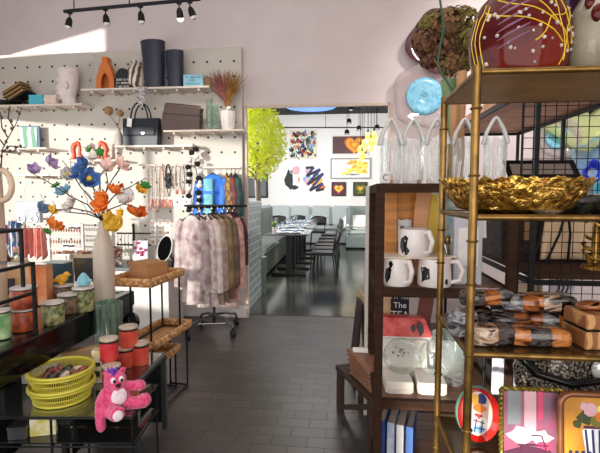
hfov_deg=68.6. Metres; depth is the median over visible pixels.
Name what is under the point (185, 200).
card
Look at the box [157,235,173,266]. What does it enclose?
oval mirror
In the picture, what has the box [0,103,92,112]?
wall shelf
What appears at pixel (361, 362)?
pouches
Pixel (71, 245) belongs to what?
bracelet
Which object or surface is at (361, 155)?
pendant light
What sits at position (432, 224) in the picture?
cutting board
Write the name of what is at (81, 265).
chalkboard
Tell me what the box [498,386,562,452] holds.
tray
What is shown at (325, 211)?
cushion
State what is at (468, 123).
vase
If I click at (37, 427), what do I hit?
greeting card
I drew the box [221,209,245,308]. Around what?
kimono
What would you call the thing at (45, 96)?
book
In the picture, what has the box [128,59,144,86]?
striped vase
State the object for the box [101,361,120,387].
candle tin
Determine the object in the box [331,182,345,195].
painting
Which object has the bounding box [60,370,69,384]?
trinket
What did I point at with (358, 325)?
board
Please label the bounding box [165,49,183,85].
vase
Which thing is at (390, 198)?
cutting board
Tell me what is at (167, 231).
card
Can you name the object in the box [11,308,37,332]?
candle jar
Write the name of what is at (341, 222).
dining chair
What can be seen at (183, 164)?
necklace
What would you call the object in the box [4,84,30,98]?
book
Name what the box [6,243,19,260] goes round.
flower pot
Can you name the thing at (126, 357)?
candle tin
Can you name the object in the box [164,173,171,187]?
pendant
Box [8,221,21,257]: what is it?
scarf
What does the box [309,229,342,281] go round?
dining chair
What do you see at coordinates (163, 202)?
earring
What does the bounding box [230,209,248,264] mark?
jacket
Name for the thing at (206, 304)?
kimono
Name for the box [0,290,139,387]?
display table
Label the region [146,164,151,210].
necklace
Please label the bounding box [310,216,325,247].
dining chair
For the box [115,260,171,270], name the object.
countertop
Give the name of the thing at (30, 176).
wall shelf
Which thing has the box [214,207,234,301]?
kimono
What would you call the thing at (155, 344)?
tray
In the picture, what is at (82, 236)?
rack
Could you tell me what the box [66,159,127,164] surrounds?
wall shelf
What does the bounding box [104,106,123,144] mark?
flower vase
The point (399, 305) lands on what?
sign
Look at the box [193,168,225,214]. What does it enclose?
jacket
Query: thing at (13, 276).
gift bag
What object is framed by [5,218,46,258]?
stand
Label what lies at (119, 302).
vase
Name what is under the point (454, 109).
wooden candlestick
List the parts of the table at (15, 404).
leg, glass, leg, leg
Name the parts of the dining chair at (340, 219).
seat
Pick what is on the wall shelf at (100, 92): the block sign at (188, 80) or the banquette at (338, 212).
the block sign at (188, 80)
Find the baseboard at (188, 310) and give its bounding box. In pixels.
[183,304,246,317]
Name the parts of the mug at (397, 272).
handle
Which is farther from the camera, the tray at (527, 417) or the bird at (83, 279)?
the bird at (83, 279)
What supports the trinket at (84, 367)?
in the wire basket at (35, 381)
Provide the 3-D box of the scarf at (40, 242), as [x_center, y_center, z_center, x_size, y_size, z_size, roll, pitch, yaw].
[-2.380,0.149,4.022,0.123,0.317,0.046,0,4,0]
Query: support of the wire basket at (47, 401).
on the table at (15, 404)
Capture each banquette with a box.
[262,204,285,273]
[273,205,347,242]
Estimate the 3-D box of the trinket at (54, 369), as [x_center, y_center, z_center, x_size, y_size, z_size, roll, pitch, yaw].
[-1.164,0.707,2.100,0.049,0.063,0.049,-1,4,-7]
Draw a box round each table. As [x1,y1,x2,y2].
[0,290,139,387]
[0,384,158,452]
[61,352,167,452]
[266,229,312,275]
[277,224,316,263]
[285,221,318,253]
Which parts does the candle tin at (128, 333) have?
lid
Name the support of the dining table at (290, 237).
on the floor
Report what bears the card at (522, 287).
on the rack at (510, 114)
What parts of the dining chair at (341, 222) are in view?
seat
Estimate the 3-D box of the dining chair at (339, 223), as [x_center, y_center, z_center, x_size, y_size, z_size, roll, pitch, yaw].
[0.621,0.341,9.213,0.533,0.865,0.433,0,4,1]
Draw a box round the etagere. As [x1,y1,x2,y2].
[363,183,518,452]
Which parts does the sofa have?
arm, seat, backrest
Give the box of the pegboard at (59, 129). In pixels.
[0,47,243,262]
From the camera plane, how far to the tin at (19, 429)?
1.97 m
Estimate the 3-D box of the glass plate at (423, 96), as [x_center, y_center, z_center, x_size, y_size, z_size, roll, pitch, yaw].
[1.357,-1.408,4.735,0.710,0.719,0.124,0,4,6]
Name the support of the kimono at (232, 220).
hanging from the rack at (214, 314)
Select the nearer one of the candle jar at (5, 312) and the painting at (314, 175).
the candle jar at (5, 312)
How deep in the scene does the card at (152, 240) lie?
5.15 m
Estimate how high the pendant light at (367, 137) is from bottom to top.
1.399 m
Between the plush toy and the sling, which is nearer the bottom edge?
the plush toy
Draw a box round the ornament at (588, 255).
[579,222,599,270]
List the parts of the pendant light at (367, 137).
lamp shade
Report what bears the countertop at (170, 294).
on the floor
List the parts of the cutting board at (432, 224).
frame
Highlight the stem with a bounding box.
[437,0,453,91]
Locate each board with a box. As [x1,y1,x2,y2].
[61,344,98,366]
[248,174,267,197]
[349,289,364,389]
[382,367,413,393]
[384,193,415,263]
[384,253,456,259]
[385,174,396,252]
[411,180,430,275]
[413,368,446,395]
[427,193,438,252]
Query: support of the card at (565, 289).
on the rack at (510, 114)
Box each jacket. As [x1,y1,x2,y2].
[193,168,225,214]
[224,171,232,212]
[229,167,236,213]
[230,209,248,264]
[234,170,243,217]
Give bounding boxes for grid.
[516,102,599,299]
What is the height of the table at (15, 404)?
0.478 m
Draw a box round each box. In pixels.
[28,95,43,103]
[28,264,53,304]
[42,260,72,294]
[128,258,167,278]
[383,314,432,368]
[447,305,492,337]
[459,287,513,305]
[474,322,514,345]
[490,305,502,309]
[492,309,531,323]
[502,293,539,311]
[509,323,571,347]
[523,311,563,326]
[524,291,577,312]
[562,300,599,349]
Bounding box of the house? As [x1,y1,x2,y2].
[96,56,115,87]
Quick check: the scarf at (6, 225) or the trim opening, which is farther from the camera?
the trim opening
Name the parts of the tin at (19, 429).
lid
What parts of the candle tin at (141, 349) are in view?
lid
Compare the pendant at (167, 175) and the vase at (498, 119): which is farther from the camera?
the pendant at (167, 175)
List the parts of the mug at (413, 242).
handle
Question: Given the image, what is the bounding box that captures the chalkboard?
[74,258,92,280]
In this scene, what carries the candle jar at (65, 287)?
on the display table at (21, 353)
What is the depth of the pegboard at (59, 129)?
5.13 m
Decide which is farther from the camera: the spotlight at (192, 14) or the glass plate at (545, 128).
the glass plate at (545, 128)
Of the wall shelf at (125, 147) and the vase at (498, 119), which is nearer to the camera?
the vase at (498, 119)
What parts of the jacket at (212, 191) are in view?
panel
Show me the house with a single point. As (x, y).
(106, 74)
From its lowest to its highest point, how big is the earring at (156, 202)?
0.131 m
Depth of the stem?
2.14 m
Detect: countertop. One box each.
[74,260,182,328]
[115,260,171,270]
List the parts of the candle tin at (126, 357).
lid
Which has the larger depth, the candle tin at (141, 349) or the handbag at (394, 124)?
the candle tin at (141, 349)
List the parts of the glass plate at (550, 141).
glass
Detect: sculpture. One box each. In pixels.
[69,141,81,159]
[96,141,108,159]
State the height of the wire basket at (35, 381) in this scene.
0.081 m
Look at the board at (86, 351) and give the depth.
2.47 m
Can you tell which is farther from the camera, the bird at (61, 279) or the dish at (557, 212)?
the bird at (61, 279)
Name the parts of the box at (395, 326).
printed lid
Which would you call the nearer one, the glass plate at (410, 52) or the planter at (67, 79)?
the glass plate at (410, 52)
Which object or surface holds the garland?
hanging from the wall at (295, 51)
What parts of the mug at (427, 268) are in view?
handle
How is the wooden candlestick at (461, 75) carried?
on the etagere
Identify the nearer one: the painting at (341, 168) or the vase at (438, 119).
the vase at (438, 119)
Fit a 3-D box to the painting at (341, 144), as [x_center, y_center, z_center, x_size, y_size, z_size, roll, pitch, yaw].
[1.495,-2.443,13.250,1.089,0.610,0.045,0,4,6]
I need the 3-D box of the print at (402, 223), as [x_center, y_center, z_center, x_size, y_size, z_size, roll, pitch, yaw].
[0.594,0.122,2.500,0.074,0.326,0.070,0,4,6]
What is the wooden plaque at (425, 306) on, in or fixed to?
on the etagere
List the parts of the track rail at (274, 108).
rail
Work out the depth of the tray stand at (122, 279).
2.88 m
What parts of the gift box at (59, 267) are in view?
lid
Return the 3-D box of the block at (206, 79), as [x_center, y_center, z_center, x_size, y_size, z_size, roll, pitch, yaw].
[-1.084,-1.593,4.886,0.190,0.120,0.050,0,4,0]
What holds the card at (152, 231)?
attached to the wall at (295, 51)
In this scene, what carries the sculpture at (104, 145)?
on the wall shelf at (97, 161)
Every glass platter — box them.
[384,346,419,369]
[420,342,454,371]
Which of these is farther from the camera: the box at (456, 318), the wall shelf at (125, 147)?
the wall shelf at (125, 147)
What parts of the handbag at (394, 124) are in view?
handle, handle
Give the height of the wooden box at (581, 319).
0.131 m
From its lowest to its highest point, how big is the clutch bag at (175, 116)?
0.308 m
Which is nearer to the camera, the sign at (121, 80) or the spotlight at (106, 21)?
the spotlight at (106, 21)
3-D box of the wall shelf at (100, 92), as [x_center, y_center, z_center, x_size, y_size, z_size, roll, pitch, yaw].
[-1.695,-1.507,4.914,1.466,0.046,0.226,0,4,6]
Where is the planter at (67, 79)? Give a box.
[55,67,78,102]
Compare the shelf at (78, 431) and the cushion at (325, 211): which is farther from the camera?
the cushion at (325, 211)
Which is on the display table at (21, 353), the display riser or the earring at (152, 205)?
the display riser
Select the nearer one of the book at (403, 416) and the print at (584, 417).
the print at (584, 417)
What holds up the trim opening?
attached to the wall at (295, 51)
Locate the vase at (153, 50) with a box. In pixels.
[140,39,164,86]
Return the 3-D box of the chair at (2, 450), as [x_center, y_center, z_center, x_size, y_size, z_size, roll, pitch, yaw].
[-1.586,1.028,2.288,0.301,0.499,0.257,0,4,-6]
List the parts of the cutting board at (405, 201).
panel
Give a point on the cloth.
(497, 376)
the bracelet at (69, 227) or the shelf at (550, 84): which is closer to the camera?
the shelf at (550, 84)
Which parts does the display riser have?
frame, rail, frame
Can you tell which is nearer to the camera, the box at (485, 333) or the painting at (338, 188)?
the box at (485, 333)
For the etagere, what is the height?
1.502 m
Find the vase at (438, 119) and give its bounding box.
[424,117,450,181]
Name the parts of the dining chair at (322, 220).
backrest, seat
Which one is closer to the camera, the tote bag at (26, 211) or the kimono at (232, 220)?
the tote bag at (26, 211)
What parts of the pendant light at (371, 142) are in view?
lamp shade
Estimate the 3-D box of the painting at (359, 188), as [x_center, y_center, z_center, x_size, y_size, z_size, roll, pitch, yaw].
[1.823,-1.134,13.313,0.432,0.422,0.045,0,4,6]
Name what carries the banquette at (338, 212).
on the floor
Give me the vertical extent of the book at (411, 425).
0.174 m
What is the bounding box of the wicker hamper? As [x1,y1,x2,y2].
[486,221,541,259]
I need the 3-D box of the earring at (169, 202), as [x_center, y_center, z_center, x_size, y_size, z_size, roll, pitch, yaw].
[-1.507,-0.283,5.092,0.065,0.131,0.018,0,4,6]
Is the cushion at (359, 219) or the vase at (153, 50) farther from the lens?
the cushion at (359, 219)
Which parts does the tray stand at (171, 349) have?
rail, leg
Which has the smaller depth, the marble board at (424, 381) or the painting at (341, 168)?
the marble board at (424, 381)
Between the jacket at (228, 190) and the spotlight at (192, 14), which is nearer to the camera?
the spotlight at (192, 14)
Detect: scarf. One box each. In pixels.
[6,225,7,252]
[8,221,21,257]
[23,226,33,257]
[34,226,47,259]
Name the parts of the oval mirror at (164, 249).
plate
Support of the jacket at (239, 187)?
hanging from the rail at (202, 167)
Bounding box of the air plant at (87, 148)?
[84,147,93,159]
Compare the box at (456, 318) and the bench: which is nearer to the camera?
the box at (456, 318)
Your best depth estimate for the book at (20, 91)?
4.99 m
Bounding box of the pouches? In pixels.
[347,347,373,392]
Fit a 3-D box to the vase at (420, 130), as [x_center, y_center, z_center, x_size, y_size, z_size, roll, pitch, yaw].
[0.589,-0.392,2.289,0.133,0.339,0.063,0,4,5]
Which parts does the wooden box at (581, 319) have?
lid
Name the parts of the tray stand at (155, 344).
leg, rail, leg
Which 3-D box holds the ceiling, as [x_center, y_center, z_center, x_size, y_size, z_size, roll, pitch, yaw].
[0.843,-3.128,9.087,7.300,0.100,8.500,0,4,6]
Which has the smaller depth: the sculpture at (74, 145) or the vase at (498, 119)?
the vase at (498, 119)
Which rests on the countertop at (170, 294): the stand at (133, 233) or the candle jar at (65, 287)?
the stand at (133, 233)
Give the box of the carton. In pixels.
[91,348,104,383]
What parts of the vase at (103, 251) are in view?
silk flower, silk flower, silk flower, silk flower, silk flower, silk flower, silk flower, silk flower, silk flower, silk flower, silk flower, silk flower, silk flower, silk flower, silk flower, silk flower, silk flower, silk flower, silk flower, silk flower, silk flower, silk flower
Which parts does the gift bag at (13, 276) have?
label panel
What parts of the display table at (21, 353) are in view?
glass, leg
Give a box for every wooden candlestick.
[447,104,458,179]
[456,70,466,178]
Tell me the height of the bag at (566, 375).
0.299 m
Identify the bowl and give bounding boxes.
[430,328,463,385]
[440,174,596,213]
[563,196,599,213]
[587,193,599,212]
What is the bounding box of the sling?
[536,222,599,263]
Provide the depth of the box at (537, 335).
1.26 m
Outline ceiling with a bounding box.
[249,106,387,114]
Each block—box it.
[204,77,210,86]
[381,172,389,182]
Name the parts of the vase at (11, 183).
handle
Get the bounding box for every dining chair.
[273,215,285,223]
[290,215,305,220]
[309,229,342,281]
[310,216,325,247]
[313,226,342,274]
[314,224,342,269]
[317,222,342,264]
[318,220,342,259]
[321,218,342,254]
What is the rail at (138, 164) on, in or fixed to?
attached to the wall at (295, 51)
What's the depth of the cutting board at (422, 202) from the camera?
2.52 m
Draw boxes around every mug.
[384,259,413,286]
[398,228,434,256]
[417,259,464,287]
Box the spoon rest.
[444,236,450,254]
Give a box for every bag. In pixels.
[7,259,29,298]
[16,183,42,222]
[162,103,203,130]
[513,359,599,395]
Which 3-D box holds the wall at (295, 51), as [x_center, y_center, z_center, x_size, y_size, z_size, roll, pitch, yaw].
[0.066,-1.024,5.038,8.100,4.200,0.160,0,4,6]
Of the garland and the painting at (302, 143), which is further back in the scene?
the painting at (302, 143)
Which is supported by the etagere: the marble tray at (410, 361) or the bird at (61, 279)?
the marble tray at (410, 361)
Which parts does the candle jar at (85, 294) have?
lid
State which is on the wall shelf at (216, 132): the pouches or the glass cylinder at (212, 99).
the glass cylinder at (212, 99)
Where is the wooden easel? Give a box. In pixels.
[69,253,92,283]
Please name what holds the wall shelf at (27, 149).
attached to the wall at (295, 51)
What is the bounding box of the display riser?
[0,228,37,333]
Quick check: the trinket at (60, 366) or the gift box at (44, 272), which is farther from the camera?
the gift box at (44, 272)
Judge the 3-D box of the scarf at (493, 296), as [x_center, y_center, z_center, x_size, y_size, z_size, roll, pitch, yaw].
[0.602,0.227,1.422,0.160,0.050,0.080,-1,4,-8]
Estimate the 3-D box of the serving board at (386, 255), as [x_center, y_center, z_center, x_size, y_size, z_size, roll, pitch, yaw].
[0.615,0.153,2.282,0.380,0.010,0.160,0,4,6]
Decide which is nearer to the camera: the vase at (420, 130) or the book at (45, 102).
the vase at (420, 130)
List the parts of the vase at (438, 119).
handle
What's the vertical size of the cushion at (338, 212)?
0.600 m
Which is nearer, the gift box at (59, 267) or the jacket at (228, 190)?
the gift box at (59, 267)
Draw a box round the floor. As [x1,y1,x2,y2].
[16,243,491,452]
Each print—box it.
[19,126,40,146]
[398,219,411,259]
[444,194,456,254]
[451,208,482,284]
[471,393,487,432]
[569,402,599,452]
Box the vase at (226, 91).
[208,69,242,128]
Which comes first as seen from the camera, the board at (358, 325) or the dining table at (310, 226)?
the board at (358, 325)
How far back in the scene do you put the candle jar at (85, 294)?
2.49 m
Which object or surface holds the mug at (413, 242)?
on the serving board at (386, 255)
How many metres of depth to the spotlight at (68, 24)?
4.14 m
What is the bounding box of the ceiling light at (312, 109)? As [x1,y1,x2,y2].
[284,107,338,112]
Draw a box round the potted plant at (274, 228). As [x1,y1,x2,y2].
[271,221,277,230]
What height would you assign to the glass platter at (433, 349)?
0.188 m
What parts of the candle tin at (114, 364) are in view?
lid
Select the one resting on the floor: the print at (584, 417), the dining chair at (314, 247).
the dining chair at (314, 247)
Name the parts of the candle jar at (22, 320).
lid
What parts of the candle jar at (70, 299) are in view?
lid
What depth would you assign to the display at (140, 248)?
4.83 m
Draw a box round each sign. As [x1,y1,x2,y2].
[114,68,131,87]
[183,74,203,85]
[391,297,408,313]
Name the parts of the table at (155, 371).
leg, panel, frame, leg, panel, leg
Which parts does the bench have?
leg, leg, leg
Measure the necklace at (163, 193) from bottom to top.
0.376 m
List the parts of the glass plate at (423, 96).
glass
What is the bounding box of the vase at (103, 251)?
[27,147,151,303]
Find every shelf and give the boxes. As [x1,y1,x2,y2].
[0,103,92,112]
[0,147,58,153]
[0,408,155,443]
[14,174,60,178]
[55,252,92,255]
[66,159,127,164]
[80,85,213,96]
[114,145,198,150]
[163,129,247,136]
[432,65,599,452]
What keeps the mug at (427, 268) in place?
on the etagere
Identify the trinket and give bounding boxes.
[41,370,51,382]
[46,372,58,385]
[52,367,59,372]
[57,363,63,370]
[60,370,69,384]
[69,369,78,381]
[77,365,87,378]
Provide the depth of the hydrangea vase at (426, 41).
2.45 m
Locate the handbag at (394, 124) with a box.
[377,118,403,181]
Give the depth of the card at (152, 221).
5.14 m
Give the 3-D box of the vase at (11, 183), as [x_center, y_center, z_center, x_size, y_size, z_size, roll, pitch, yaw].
[-1.773,-0.108,2.572,0.335,1.176,0.170,2,5,23]
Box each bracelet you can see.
[62,242,75,247]
[68,224,80,229]
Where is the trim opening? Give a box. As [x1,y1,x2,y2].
[244,102,390,317]
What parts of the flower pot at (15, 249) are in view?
silk flower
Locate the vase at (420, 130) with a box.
[401,118,425,182]
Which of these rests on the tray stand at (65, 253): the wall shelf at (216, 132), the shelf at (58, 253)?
the shelf at (58, 253)
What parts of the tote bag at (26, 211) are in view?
handle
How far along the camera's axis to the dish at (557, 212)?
1.21 m
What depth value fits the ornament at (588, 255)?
2.35 m
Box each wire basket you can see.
[25,356,94,392]
[26,371,95,409]
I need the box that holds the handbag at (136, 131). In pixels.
[123,102,161,144]
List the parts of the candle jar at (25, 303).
lid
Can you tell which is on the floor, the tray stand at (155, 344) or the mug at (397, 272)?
the tray stand at (155, 344)
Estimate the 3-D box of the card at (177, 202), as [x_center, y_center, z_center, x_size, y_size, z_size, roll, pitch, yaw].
[-1.419,-0.272,5.087,0.090,0.130,0.012,0,4,6]
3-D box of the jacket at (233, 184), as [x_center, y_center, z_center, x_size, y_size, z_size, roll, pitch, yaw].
[-0.766,-0.307,4.922,0.120,0.720,0.335,-2,5,-27]
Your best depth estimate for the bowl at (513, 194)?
1.24 m
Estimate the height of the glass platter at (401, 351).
0.188 m
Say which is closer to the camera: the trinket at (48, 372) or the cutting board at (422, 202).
the trinket at (48, 372)
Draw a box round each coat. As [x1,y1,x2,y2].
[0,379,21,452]
[174,207,211,304]
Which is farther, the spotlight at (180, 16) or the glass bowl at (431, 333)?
the spotlight at (180, 16)
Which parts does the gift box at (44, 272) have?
lid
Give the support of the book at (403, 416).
on the etagere
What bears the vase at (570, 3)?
on the shelf at (550, 84)
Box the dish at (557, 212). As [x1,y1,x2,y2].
[531,210,564,214]
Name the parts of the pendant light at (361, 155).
lamp shade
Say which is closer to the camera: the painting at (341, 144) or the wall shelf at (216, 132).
the wall shelf at (216, 132)
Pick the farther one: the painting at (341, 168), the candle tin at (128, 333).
the painting at (341, 168)
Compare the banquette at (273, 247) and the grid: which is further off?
the banquette at (273, 247)
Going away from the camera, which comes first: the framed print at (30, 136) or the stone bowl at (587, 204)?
the stone bowl at (587, 204)
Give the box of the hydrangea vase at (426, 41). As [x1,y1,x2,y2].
[411,4,477,178]
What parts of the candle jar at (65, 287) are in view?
lid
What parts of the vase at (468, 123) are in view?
handle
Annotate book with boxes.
[2,81,28,94]
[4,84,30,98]
[6,88,32,100]
[43,98,61,102]
[44,95,58,98]
[44,101,60,103]
[381,409,390,452]
[387,409,398,452]
[396,410,407,452]
[405,410,416,452]
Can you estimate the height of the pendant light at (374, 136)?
1.345 m
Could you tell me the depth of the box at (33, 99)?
4.96 m
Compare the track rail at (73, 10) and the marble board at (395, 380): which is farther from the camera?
the track rail at (73, 10)
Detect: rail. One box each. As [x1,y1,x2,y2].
[63,0,200,12]
[138,164,189,166]
[199,166,240,168]
[274,108,382,127]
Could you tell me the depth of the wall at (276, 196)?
13.37 m
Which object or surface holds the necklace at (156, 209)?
hanging from the rail at (138, 164)
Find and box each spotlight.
[65,11,72,29]
[103,8,109,26]
[138,4,144,24]
[176,1,183,21]
[187,0,196,19]
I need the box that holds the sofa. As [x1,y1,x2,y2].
[346,206,365,247]
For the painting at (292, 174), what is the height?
0.854 m
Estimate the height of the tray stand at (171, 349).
0.330 m
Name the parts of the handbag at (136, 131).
handle, handle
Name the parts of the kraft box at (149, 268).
lid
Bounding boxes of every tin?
[6,420,29,439]
[99,335,118,361]
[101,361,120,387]
[117,346,133,367]
[119,323,137,348]
[133,339,148,366]
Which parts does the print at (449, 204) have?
frame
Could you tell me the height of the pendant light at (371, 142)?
1.523 m
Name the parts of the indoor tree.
planter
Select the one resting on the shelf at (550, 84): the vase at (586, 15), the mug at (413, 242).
the vase at (586, 15)
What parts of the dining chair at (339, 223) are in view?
seat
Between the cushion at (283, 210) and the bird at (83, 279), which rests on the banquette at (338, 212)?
the cushion at (283, 210)
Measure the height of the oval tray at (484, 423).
0.179 m
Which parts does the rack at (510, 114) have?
post, post, frame, post, shelf frame, post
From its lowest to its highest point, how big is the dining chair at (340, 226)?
0.865 m
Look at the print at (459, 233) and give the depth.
2.26 m
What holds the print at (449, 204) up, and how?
on the etagere
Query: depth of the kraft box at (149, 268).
2.99 m
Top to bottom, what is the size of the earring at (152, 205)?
0.131 m
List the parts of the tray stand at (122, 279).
leg, leg, rail, leg, leg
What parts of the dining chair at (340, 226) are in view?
seat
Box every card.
[29,420,57,436]
[150,219,155,226]
[150,229,155,235]
[150,238,155,244]
[157,229,163,235]
[158,219,163,226]
[165,219,170,226]
[165,229,170,235]
[174,197,180,208]
[183,198,188,208]
[518,276,542,291]
[549,279,573,295]
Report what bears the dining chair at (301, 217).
on the floor
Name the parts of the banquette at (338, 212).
seat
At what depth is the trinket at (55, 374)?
2.04 m
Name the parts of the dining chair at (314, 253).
leg, seat, leg, leg, backrest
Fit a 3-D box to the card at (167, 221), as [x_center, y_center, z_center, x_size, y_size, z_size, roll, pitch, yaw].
[-1.535,-0.042,5.118,0.075,0.089,0.009,0,4,6]
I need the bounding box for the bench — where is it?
[336,364,399,446]
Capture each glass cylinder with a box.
[206,99,212,128]
[212,105,218,128]
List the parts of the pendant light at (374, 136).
lamp shade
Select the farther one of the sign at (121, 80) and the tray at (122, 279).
the sign at (121, 80)
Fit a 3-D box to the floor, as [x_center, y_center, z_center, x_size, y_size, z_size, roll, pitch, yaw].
[0.117,1.083,5.700,8.100,0.100,16.475,0,4,6]
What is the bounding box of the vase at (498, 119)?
[481,116,509,178]
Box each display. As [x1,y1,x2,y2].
[113,246,121,264]
[133,240,147,260]
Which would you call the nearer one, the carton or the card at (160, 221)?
the carton
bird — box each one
[53,271,70,284]
[76,272,91,285]
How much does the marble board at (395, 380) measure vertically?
0.060 m
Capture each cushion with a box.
[273,205,290,224]
[291,205,310,219]
[311,206,330,224]
[332,206,347,225]
[343,215,358,228]
[354,215,365,229]
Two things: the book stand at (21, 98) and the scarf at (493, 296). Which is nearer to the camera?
the scarf at (493, 296)
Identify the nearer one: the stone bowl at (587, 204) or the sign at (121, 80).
the stone bowl at (587, 204)
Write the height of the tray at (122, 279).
0.055 m
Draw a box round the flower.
[591,362,599,377]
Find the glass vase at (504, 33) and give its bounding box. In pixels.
[468,0,574,72]
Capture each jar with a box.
[0,307,11,339]
[9,284,37,309]
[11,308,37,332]
[41,299,64,325]
[54,283,73,298]
[57,291,77,314]
[72,285,94,312]
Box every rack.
[45,224,84,263]
[184,205,246,339]
[443,102,599,367]
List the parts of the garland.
cord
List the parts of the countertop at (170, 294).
door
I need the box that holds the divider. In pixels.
[249,201,260,307]
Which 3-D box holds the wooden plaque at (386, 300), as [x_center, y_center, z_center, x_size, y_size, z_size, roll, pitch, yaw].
[0.520,0.550,2.754,0.098,0.594,0.089,0,4,6]
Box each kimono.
[180,207,217,307]
[196,208,223,307]
[207,207,229,304]
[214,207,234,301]
[220,207,240,298]
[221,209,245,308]
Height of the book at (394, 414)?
0.192 m
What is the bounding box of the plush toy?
[94,367,150,432]
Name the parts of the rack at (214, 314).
foot arm, foot arm, foot arm, foot arm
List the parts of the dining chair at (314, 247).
seat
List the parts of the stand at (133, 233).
post, arm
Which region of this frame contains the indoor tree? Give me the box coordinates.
[248,108,287,292]
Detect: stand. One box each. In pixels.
[2,90,35,104]
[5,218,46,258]
[55,250,92,259]
[115,267,183,341]
[116,223,150,262]
[138,318,191,403]
[149,343,180,394]
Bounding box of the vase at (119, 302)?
[95,299,122,343]
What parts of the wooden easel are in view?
post, rail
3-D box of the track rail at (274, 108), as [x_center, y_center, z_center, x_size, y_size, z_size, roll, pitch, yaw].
[0.720,-3.051,12.409,3.587,0.542,0.036,0,4,0]
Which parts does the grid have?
edge post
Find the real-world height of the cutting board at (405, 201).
0.519 m
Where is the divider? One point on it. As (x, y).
(254, 206)
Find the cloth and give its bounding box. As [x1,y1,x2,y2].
[482,358,515,393]
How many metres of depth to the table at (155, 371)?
2.69 m
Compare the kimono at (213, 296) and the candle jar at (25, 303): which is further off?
the kimono at (213, 296)
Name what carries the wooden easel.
on the display table at (21, 353)
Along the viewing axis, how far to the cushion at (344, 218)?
11.66 m
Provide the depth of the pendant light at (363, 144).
9.75 m
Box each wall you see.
[0,0,599,322]
[248,113,387,224]
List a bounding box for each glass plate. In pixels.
[393,77,441,128]
[404,8,454,73]
[540,126,579,157]
[545,128,578,150]
[571,138,599,184]
[582,159,599,181]
[593,181,599,193]
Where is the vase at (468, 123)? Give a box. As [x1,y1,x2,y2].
[450,117,470,178]
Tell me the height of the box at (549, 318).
0.066 m
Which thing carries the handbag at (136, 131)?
on the wall shelf at (125, 147)
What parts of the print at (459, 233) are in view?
label panel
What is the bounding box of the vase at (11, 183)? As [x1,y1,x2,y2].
[0,106,25,306]
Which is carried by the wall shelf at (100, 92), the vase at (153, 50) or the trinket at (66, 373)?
the vase at (153, 50)
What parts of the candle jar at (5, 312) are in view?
lid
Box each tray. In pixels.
[115,267,183,287]
[138,318,191,350]
[149,343,180,359]
[382,338,426,378]
[455,386,498,441]
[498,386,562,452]
[503,160,580,177]
[556,390,599,452]
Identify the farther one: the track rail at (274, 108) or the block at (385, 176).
the track rail at (274, 108)
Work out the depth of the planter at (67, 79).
4.92 m
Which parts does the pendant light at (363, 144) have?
lamp shade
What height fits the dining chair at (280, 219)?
0.865 m
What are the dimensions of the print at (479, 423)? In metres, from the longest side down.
0.132 x 0.068 x 0.003 m
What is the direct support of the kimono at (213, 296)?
hanging from the rack at (214, 314)
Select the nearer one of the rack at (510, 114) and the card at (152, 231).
the rack at (510, 114)
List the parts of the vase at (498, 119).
handle, handle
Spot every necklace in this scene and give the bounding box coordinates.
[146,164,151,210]
[153,164,158,212]
[160,164,165,196]
[164,164,171,188]
[174,164,179,193]
[181,164,186,193]
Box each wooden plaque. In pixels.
[383,297,390,313]
[417,298,433,328]
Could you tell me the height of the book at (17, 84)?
0.149 m
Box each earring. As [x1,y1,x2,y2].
[149,196,153,207]
[155,196,159,207]
[161,196,165,207]
[167,196,171,207]
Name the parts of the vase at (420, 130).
handle, handle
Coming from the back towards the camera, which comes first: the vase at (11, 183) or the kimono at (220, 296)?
the kimono at (220, 296)
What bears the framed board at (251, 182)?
attached to the wall at (276, 196)
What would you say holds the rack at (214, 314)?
on the floor
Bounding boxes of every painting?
[283,165,301,192]
[289,129,316,159]
[303,165,325,192]
[330,158,370,178]
[331,135,367,154]
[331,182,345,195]
[353,182,367,195]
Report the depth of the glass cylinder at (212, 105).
4.81 m
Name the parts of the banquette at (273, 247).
backrest, seat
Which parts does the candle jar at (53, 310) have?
lid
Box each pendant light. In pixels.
[358,117,363,155]
[359,106,364,160]
[361,106,366,152]
[365,106,369,146]
[368,106,373,151]
[372,106,376,144]
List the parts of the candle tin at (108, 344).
lid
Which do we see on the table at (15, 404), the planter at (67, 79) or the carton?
the carton
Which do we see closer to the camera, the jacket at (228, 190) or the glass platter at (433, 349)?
the glass platter at (433, 349)
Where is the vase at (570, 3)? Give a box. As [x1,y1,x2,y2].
[565,0,579,12]
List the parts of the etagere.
post, post, shelf frame, shelf frame, shelf frame, shelf frame, post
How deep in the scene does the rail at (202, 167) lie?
4.91 m
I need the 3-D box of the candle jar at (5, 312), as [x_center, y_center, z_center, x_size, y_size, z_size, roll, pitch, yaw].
[-1.390,0.452,2.056,0.074,0.135,0.074,-1,4,-11]
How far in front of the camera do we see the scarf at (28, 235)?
4.01 m
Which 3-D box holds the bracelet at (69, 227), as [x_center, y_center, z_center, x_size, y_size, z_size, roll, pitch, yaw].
[-2.682,0.007,5.234,0.170,0.060,0.018,0,4,6]
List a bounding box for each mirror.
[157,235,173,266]
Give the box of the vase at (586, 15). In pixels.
[567,0,599,65]
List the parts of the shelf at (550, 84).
post, shelf rail, shelf glass, post, shelf rail, shelf rail, shelf glass, shelf rail, shelf glass, shelf glass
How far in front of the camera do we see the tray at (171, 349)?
3.27 m
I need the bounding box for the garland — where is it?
[185,144,202,214]
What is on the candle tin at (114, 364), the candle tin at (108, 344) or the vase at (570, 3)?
the candle tin at (108, 344)

